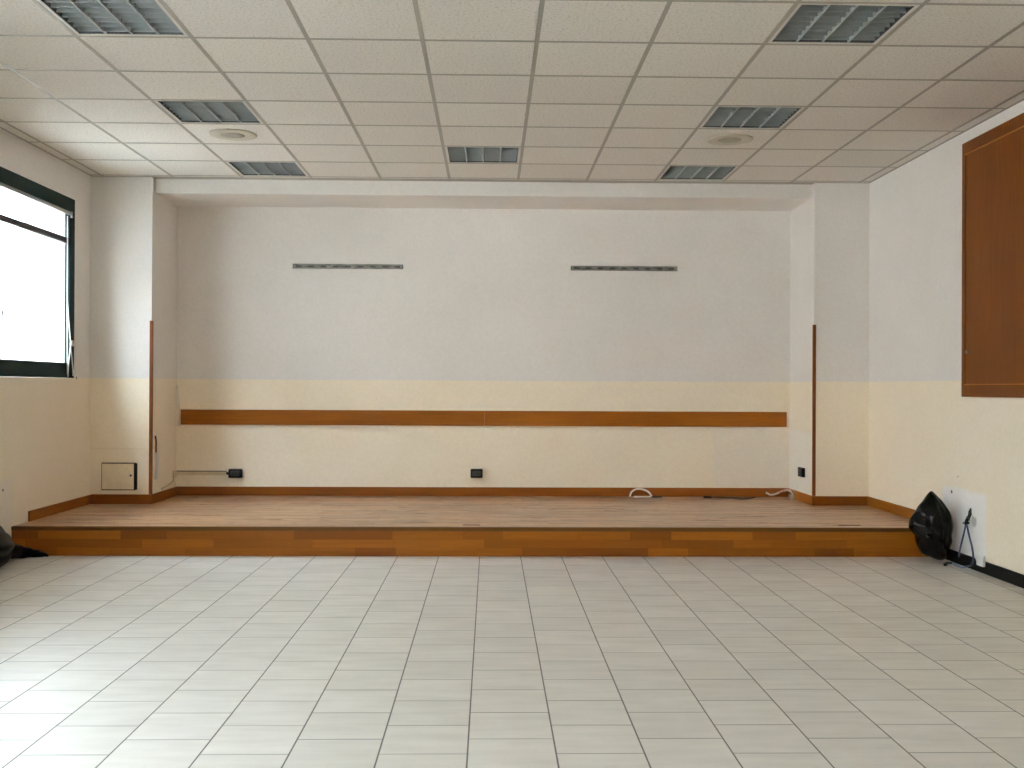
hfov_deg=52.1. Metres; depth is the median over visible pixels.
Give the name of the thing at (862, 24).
light
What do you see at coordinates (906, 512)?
baseboard
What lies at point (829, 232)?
wall
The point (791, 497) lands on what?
cable
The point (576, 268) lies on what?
mounting rail
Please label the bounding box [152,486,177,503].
baseboard
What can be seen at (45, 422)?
wall
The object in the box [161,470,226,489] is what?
cable conduit
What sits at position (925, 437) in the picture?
wall
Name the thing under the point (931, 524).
bag
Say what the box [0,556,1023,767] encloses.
floor
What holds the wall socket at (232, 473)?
attached to the wall at (486, 309)
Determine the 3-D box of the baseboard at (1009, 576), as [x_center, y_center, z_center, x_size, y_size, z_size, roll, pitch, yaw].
[3.280,1.217,2.299,0.012,0.084,10.868,0,0,-1]
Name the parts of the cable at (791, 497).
cord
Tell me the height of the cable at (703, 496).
0.022 m
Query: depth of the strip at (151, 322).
9.09 m
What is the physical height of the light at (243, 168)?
0.108 m
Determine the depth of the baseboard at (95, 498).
9.07 m
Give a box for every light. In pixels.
[37,0,188,36]
[154,100,262,123]
[225,161,307,175]
[445,146,520,162]
[658,166,738,179]
[700,106,804,128]
[768,3,918,44]
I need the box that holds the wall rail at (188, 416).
[181,409,786,426]
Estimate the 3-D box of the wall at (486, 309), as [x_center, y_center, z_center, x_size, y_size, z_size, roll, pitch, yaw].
[-0.274,-0.437,10.048,7.410,3.420,0.300,0,0,-1]
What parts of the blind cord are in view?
cord, cord, cord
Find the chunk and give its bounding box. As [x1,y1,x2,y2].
[974,555,984,566]
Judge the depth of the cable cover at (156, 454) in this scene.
9.19 m
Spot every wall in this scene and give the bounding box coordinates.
[0,128,90,535]
[176,206,790,487]
[789,183,869,495]
[869,100,1023,574]
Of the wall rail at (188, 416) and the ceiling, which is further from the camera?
the wall rail at (188, 416)
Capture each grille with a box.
[221,133,244,137]
[718,137,740,142]
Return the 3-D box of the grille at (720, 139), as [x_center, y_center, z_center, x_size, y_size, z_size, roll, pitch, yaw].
[1.586,-1.777,7.630,0.170,0.008,0.170,0,0,-1]
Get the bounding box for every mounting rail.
[293,264,402,268]
[571,266,677,270]
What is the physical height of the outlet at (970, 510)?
0.093 m
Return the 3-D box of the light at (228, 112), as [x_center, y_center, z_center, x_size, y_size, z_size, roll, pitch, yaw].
[-2.000,-1.858,6.955,0.574,0.108,0.574,0,0,-1]
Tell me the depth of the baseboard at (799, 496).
9.49 m
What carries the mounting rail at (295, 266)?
attached to the wall at (486, 309)
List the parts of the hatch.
frame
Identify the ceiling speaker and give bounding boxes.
[209,128,256,140]
[706,133,752,144]
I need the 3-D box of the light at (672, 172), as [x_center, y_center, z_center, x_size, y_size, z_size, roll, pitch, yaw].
[1.562,-1.834,8.830,0.574,0.108,0.574,0,0,-1]
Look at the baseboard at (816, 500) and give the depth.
9.20 m
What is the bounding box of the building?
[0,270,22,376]
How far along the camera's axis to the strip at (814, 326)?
9.21 m
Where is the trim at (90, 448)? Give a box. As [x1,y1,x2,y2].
[90,448,146,448]
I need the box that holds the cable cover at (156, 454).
[154,436,158,478]
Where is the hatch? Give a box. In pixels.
[101,462,136,489]
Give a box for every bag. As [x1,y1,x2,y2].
[0,525,48,566]
[909,491,953,559]
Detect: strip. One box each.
[149,321,152,493]
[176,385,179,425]
[812,325,815,495]
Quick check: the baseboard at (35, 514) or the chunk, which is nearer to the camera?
the chunk
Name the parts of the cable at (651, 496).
cord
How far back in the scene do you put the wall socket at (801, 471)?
9.47 m
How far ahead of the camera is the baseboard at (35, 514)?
8.40 m
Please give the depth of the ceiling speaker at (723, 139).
7.59 m
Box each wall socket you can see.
[226,469,241,477]
[471,469,482,477]
[798,467,804,476]
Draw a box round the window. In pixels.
[0,166,74,377]
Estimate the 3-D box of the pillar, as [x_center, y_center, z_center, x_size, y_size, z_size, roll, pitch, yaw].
[-3.403,-0.454,9.462,0.528,3.420,0.740,0,0,-1]
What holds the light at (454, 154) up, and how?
attached to the ceiling
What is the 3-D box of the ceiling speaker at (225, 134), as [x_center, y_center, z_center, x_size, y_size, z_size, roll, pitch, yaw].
[-2.013,-1.796,7.549,0.336,0.012,0.346,0,0,-1]
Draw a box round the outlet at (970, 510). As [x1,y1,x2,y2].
[968,508,971,520]
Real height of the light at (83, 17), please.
0.108 m
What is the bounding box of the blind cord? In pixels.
[67,216,75,376]
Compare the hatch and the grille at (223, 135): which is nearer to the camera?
the grille at (223, 135)
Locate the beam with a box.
[155,150,811,210]
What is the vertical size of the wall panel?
1.775 m
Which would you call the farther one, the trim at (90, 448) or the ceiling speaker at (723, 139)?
the trim at (90, 448)
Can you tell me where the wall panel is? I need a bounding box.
[961,113,1023,397]
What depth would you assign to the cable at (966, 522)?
7.25 m
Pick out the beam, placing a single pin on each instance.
(180, 192)
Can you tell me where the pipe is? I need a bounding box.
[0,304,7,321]
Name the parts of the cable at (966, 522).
cord, cord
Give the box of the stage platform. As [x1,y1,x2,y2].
[11,495,927,556]
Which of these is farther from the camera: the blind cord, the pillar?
the pillar
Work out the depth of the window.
8.22 m
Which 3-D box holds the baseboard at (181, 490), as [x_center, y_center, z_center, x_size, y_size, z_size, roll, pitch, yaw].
[-0.258,1.017,9.886,5.764,0.083,0.014,0,0,-1]
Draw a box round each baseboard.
[28,495,90,521]
[91,494,151,503]
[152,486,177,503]
[177,486,787,496]
[788,488,811,504]
[812,496,866,505]
[867,496,915,518]
[946,549,1023,588]
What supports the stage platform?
on the floor
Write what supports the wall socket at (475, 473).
attached to the wall at (486, 309)
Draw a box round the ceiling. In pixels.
[0,0,1023,184]
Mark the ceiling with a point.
(588, 91)
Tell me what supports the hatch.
attached to the pillar
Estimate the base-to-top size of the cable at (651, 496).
0.091 m
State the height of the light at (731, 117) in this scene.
0.108 m
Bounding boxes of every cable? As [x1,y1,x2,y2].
[629,488,661,497]
[703,496,754,499]
[766,489,794,499]
[943,516,973,567]

